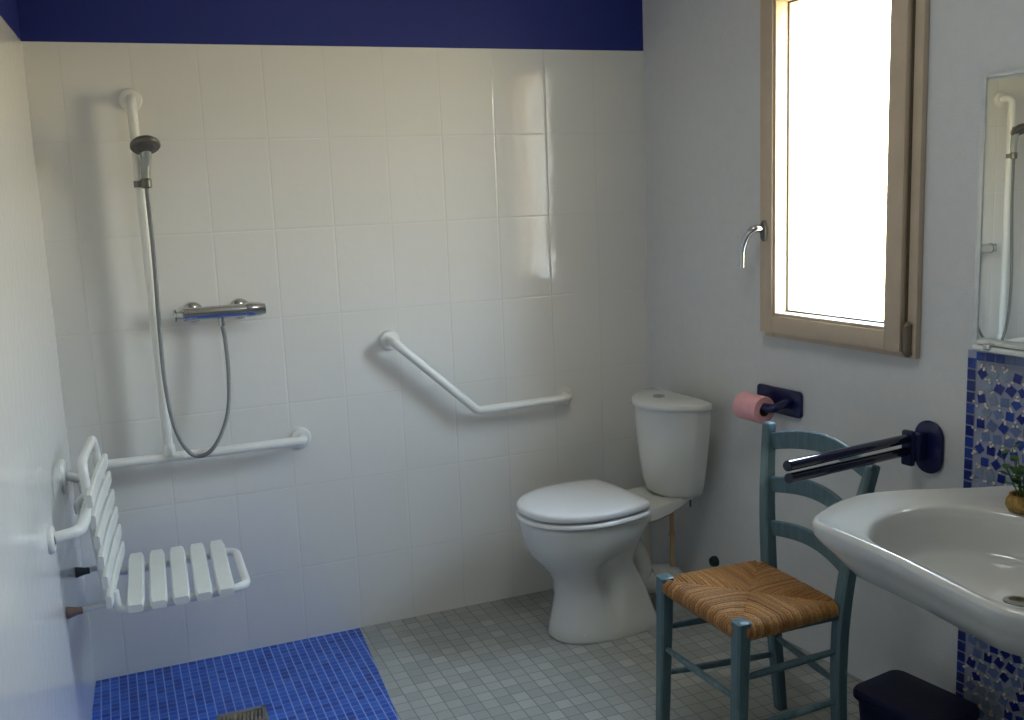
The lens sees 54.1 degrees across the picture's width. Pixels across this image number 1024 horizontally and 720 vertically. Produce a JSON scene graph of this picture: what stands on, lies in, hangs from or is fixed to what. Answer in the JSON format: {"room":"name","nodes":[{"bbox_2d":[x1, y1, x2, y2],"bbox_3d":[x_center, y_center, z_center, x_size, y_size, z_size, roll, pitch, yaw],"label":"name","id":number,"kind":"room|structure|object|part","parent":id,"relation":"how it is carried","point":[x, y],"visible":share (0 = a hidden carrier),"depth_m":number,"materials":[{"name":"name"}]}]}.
{"room":"accessible bathroom","nodes":[
{"label":"accessible bathroom","id":0,"kind":"room"},
{"bbox_2d":[0,0,95,719],"bbox_3d":[-0.820,0.143,1.118,0.200,2.600,4.205,-6,10,-19],"label":"wall","id":1,"kind":"structure","parent":0,"point":[47,670],"depth_m":2.44,"materials":[{"name":"white painted textured plaster"}]},
{"bbox_2d":[91,628,398,719],"bbox_3d":[-0.641,1.163,2.544,1.004,0.001,2.000,-6,10,-22],"label":"floor","id":2,"kind":"structure","parent":0,"point":[334,676],"depth_m":3.24,"materials":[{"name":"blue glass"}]},
{"bbox_2d":[216,705,269,719],"bbox_3d":[-0.807,1.107,3.021,0.147,0.038,0.147,-6,10,-22],"label":"floor drain","id":3,"kind":"object","parent":2,"relation":"in","point":[260,712],"visible":1,"depth_m":3.07,"materials":[{"name":"metal"}]},
{"bbox_2d":[16,0,651,680],"bbox_3d":[-0.490,-0.288,3.587,2.108,2.600,0.200,-6,10,-22],"label":"wall","id":4,"kind":"structure","parent":0,"point":[464,180],"depth_m":3.46,"materials":[{"name":"white tile"}]},
{"bbox_2d":[47,88,310,553],"bbox_3d":[-1.129,-0.205,2.966,0.456,1.212,1.112,2,11,24],"label":"grab rail","id":5,"kind":"object","parent":4,"relation":"attached to","point":[129,99],"visible":0.83,"depth_m":3.14,"materials":[{"name":"white plastic"}]},
{"bbox_2d":[130,135,160,177],"bbox_3d":[-1.105,-0.608,3.028,0.086,0.138,0.084,0,10,11],"label":"shower","id":6,"kind":"object","parent":5,"relation":"attached to","point":[144,146],"visible":1,"depth_m":3.03,"materials":[{"name":"metal"}]},
{"bbox_3d":[-1.115,-0.605,3.051,0.040,0.124,0.050,-6,10,-21],"label":"handle","id":7,"kind":"part","parent":6,"relation":"part of","materials":[{"name":"white plastic"}]},
{"bbox_2d":[66,436,249,618],"bbox_3d":[-1.048,0.449,2.929,0.497,0.457,0.466,-6,10,-22],"label":"chair","id":8,"kind":"object","parent":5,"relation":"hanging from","point":[109,551],"visible":0.99,"depth_m":2.88,"materials":[{"name":"white plastic"}]},
{"bbox_3d":[-1.180,0.447,2.874,0.054,0.423,0.328,-5,10,-16],"label":"frame","id":9,"kind":"part","parent":8,"relation":"part of","materials":[{"name":"white plastic"}]},
{"bbox_3d":[-0.989,0.633,2.981,0.386,0.073,0.355,-6,10,-21],"label":"seat frame","id":10,"kind":"part","parent":8,"relation":"part of","materials":[{"name":"white plastic"}]},
{"bbox_2d":[144,188,230,457],"bbox_3d":[-1.015,-0.113,3.185,0.220,0.864,0.040,-9,11,-33],"label":"shower hose","id":11,"kind":"object","parent":5,"relation":"attached to","point":[147,194],"visible":1,"depth_m":3.16,"materials":[{"name":"silver metal"}]},
{"bbox_2d":[173,298,265,325],"bbox_3d":[-0.951,-0.153,3.261,0.290,0.078,0.086,-6,10,-22],"label":"shower mixer","id":12,"kind":"object","parent":4,"relation":"attached to","point":[239,308],"visible":1,"depth_m":3.24,"materials":[{"name":"silver metal"}]},
{"bbox_3d":[-1.056,-0.143,3.199,0.040,0.047,0.047,-6,10,-21],"label":"flow knob","id":13,"kind":"part","parent":12,"relation":"part of","materials":[{"name":"silver metal"}]},
{"bbox_2d":[218,318,224,325],"bbox_3d":[-0.941,-0.125,3.249,0.021,0.026,0.021,-6,10,-21],"label":"outlet","id":14,"kind":"object","parent":12,"relation":"attached to","point":[221,321],"depth_m":3.24,"materials":[{"name":"silver metal"}]},
{"bbox_3d":[-0.839,-0.167,3.285,0.062,0.049,0.049,-6,10,-21],"label":"temperature knob","id":15,"kind":"part","parent":12,"relation":"part of","materials":[{"name":"silver metal"}]},
{"bbox_2d":[379,330,571,413],"bbox_3d":[-0.104,0.038,3.641,0.739,0.349,0.083,-6,10,-22],"label":"grab rail","id":16,"kind":"object","parent":4,"relation":"attached to","point":[389,339],"visible":1,"depth_m":3.59,"materials":[{"name":"white plastic"}]},
{"bbox_2d":[360,589,863,719],"bbox_3d":[0.507,1.282,1.807,2.860,0.080,4.250,-6,10,-22],"label":"floor","id":17,"kind":"structure","parent":0,"point":[498,659],"depth_m":3.25,"materials":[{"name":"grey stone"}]},
{"bbox_2d":[516,387,711,644],"bbox_3d":[0.332,0.549,3.534,0.668,0.803,0.398,-8,11,-28],"label":"toilet","id":18,"kind":"object","parent":17,"relation":"on","point":[586,534],"visible":1,"depth_m":3.46,"materials":[{"name":"white ceramic"}]},
{"bbox_3d":[0.220,0.517,3.471,0.420,0.015,0.400,-6,10,-21],"label":"seat","id":19,"kind":"part","parent":18,"relation":"part of","materials":[{"name":"white plastic"}]},
{"bbox_3d":[0.221,0.486,3.467,0.422,0.031,0.398,-6,10,-21],"label":"lid","id":20,"kind":"part","parent":18,"relation":"part of","materials":[{"name":"white plastic"}]},
{"bbox_3d":[0.270,0.740,3.525,0.491,0.436,0.374,-6,10,-21],"label":"bowl","id":21,"kind":"part","parent":18,"relation":"part of","materials":[{"name":"white ceramic"}]},
{"bbox_2d":[628,486,692,523],"bbox_3d":[0.513,0.520,3.611,0.280,0.069,0.252,-6,10,-21],"label":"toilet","id":22,"kind":"object","parent":18,"relation":"attached to","point":[662,504],"depth_m":3.55,"materials":[{"name":"white ceramic"}]},
{"bbox_2d":[645,563,685,611],"bbox_3d":[0.552,0.831,3.682,0.202,0.181,0.114,-6,10,-22],"label":"pipe","id":23,"kind":"object","parent":18,"relation":"attached to","point":[657,569],"visible":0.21,"depth_m":3.64,"materials":[{"name":"white plastic"}]},
{"bbox_3d":[0.528,0.146,3.576,0.178,0.028,0.364,-7,11,-27],"label":"cistern lid","id":24,"kind":"part","parent":18,"relation":"part of","materials":[{"name":"white ceramic"}]},
{"bbox_2d":[669,512,674,565],"bbox_3d":[0.582,0.635,3.643,0.024,0.233,0.024,-6,10,-22],"label":"pipe","id":25,"kind":"object","parent":18,"relation":"attached to","point":[671,516],"visible":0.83,"depth_m":3.64,"materials":[{"name":"orange metal"}]},
{"bbox_2d":[656,421,880,719],"bbox_3d":[0.700,0.642,2.767,0.489,0.846,0.427,-6,10,-22],"label":"chair","id":26,"kind":"object","parent":17,"relation":"on","point":[748,601],"visible":0.96,"depth_m":2.73,"materials":[{"name":"blue paint"}]},
{"bbox_3d":[0.440,0.834,2.880,0.051,0.451,0.041,-6,10,-21],"label":"leg","id":27,"kind":"part","parent":26,"relation":"part of","materials":[{"name":"blue paint"}]},
{"bbox_3d":[0.583,0.881,2.566,0.053,0.451,0.043,-6,10,-21],"label":"leg","id":28,"kind":"part","parent":26,"relation":"part of","materials":[{"name":"blue paint"}]},
{"bbox_3d":[0.646,0.649,2.744,0.351,0.054,0.389,-6,10,-21],"label":"rush seat","id":29,"kind":"part","parent":26,"relation":"part of","materials":[{"name":"brown wicker"}]},
{"bbox_3d":[0.764,0.608,2.956,0.061,0.846,0.141,-3,10,-5],"label":"post","id":30,"kind":"part","parent":26,"relation":"part of","materials":[{"name":"blue paint"}]},
{"bbox_3d":[0.726,0.682,2.589,0.311,0.026,0.022,-6,10,-20],"label":"seat rail","id":31,"kind":"part","parent":26,"relation":"part of","materials":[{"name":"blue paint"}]},
{"bbox_3d":[0.831,0.520,2.796,0.037,0.085,0.342,-6,10,-23],"label":"rail","id":32,"kind":"part","parent":26,"relation":"part of","materials":[{"name":"blue paint"}]},
{"bbox_3d":[0.841,0.390,2.794,0.037,0.095,0.352,-7,11,-27],"label":"rail","id":33,"kind":"part","parent":26,"relation":"part of","materials":[{"name":"blue paint"}]},
{"bbox_3d":[0.864,0.259,2.803,0.036,0.105,0.360,-9,11,-33],"label":"rail","id":34,"kind":"part","parent":26,"relation":"part of","materials":[{"name":"blue paint"}]},
{"bbox_3d":[0.914,0.678,2.674,0.180,0.790,0.051,-10,12,-38],"label":"post","id":35,"kind":"part","parent":26,"relation":"part of","materials":[{"name":"blue paint"}]},
{"bbox_2d":[853,670,979,719],"bbox_3d":[1.067,0.977,2.658,0.196,0.193,0.272,-8,11,-31],"label":"waste bin","id":36,"kind":"object","parent":17,"relation":"on","point":[892,694],"visible":1,"depth_m":2.63,"materials":[{"name":"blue plastic"}]},
{"bbox_2d":[642,0,1023,693],"bbox_3d":[1.593,-0.117,2.079,0.200,2.600,4.220,-7,11,-27],"label":"wall","id":37,"kind":"structure","parent":0,"point":[701,58],"depth_m":3.28,"materials":[{"name":"white paint"}]},
{"bbox_2d":[709,556,718,566],"bbox_3d":[0.745,0.745,3.703,0.022,0.040,0.040,-7,11,-27],"label":"plug","id":38,"kind":"object","parent":37,"relation":"attached to","point":[713,560],"visible":0.99,"depth_m":3.69,"materials":[{"name":"black plastic"}]},
{"bbox_2d":[757,383,802,418],"bbox_3d":[0.838,0.139,3.276,0.107,0.087,0.208,-7,11,-27],"label":"toilet paper holder","id":39,"kind":"object","parent":37,"relation":"attached to","point":[787,402],"visible":0.81,"depth_m":3.23,"materials":[{"name":"blue plastic"}]},
{"bbox_2d":[733,392,773,423],"bbox_3d":[0.792,0.156,3.286,0.090,0.090,0.107,-7,11,-27],"label":"toilet roll","id":40,"kind":"object","parent":39,"relation":"on","point":[746,405],"visible":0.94,"depth_m":3.25,"materials":[{"name":"pink paper"}]},
{"bbox_3d":[0.828,0.139,3.280,0.097,0.045,0.168,-8,11,-31],"label":"holder arm","id":41,"kind":"part","parent":39,"relation":"part of","materials":[{"name":"blue plastic"}]},
{"bbox_2d":[740,0,929,358],"bbox_3d":[0.970,-0.601,2.977,0.172,1.125,0.644,-9,11,-33],"label":"window","id":42,"kind":"structure","parent":37,"relation":"in","point":[898,334],"depth_m":2.96,"materials":[{"name":"beige wood"}]},
{"bbox_3d":[0.772,-0.366,3.220,0.080,0.137,0.040,0,10,15],"label":"lever","id":43,"kind":"part","parent":42,"relation":"part of","materials":[{"name":"silver metal"}]},
{"bbox_3d":[0.805,-0.413,3.209,0.010,0.068,0.028,-7,11,-27],"label":"handle","id":44,"kind":"part","parent":42,"relation":"part of","materials":[{"name":"silver metal"}]},
{"bbox_2d":[783,420,943,483],"bbox_3d":[0.898,0.274,2.591,0.672,0.171,0.094,-9,12,-36],"label":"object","id":45,"kind":"object","parent":37,"relation":"attached to","point":[924,446],"visible":1,"depth_m":2.66,"materials":[{"name":"blue plastic"}]},
{"bbox_3d":[1.157,0.242,2.782,0.012,0.150,0.094,-7,11,-27],"label":"wall plate","id":46,"kind":"part","parent":45,"relation":"part of","materials":[{"name":"blue plastic"}]},
{"bbox_2d":[812,484,1023,661],"bbox_3d":[1.139,0.538,2.182,0.729,0.318,0.850,-6,10,-22],"label":"washbasin","id":47,"kind":"object","parent":37,"relation":"attached to","point":[955,554],"visible":0.98,"depth_m":2.33,"materials":[{"name":"white ceramic"}]},
{"bbox_2d":[998,443,1023,513],"bbox_3d":[1.195,0.281,2.344,0.103,0.150,0.111,-6,10,-22],"label":"potted plant","id":48,"kind":"object","parent":47,"relation":"on","point":[1014,501],"visible":1,"depth_m":2.34,"materials":[{"name":"green plant"}]},
{"bbox_3d":[1.205,0.334,2.354,0.081,0.040,0.082,-6,10,-21],"label":"pot","id":49,"kind":"part","parent":48,"relation":"part of","materials":[{"name":"yellow ceramic"}]},
{"bbox_2d":[956,349,1023,719],"bbox_3d":[1.373,0.549,2.441,0.006,1.085,0.652,-7,11,-27],"label":"backsplash","id":50,"kind":"structure","parent":37,"relation":"attached to","point":[989,677],"depth_m":2.63,"materials":[{"name":"blue tile"}]},
{"bbox_2d":[972,68,1023,357],"bbox_3d":[1.285,-0.337,2.330,0.093,0.690,0.478,-8,11,-29],"label":"wall mirror","id":51,"kind":"object","parent":37,"relation":"attached to","point":[998,314],"visible":1,"depth_m":2.48,"materials":[{"name":"silver metal"}]}
]}

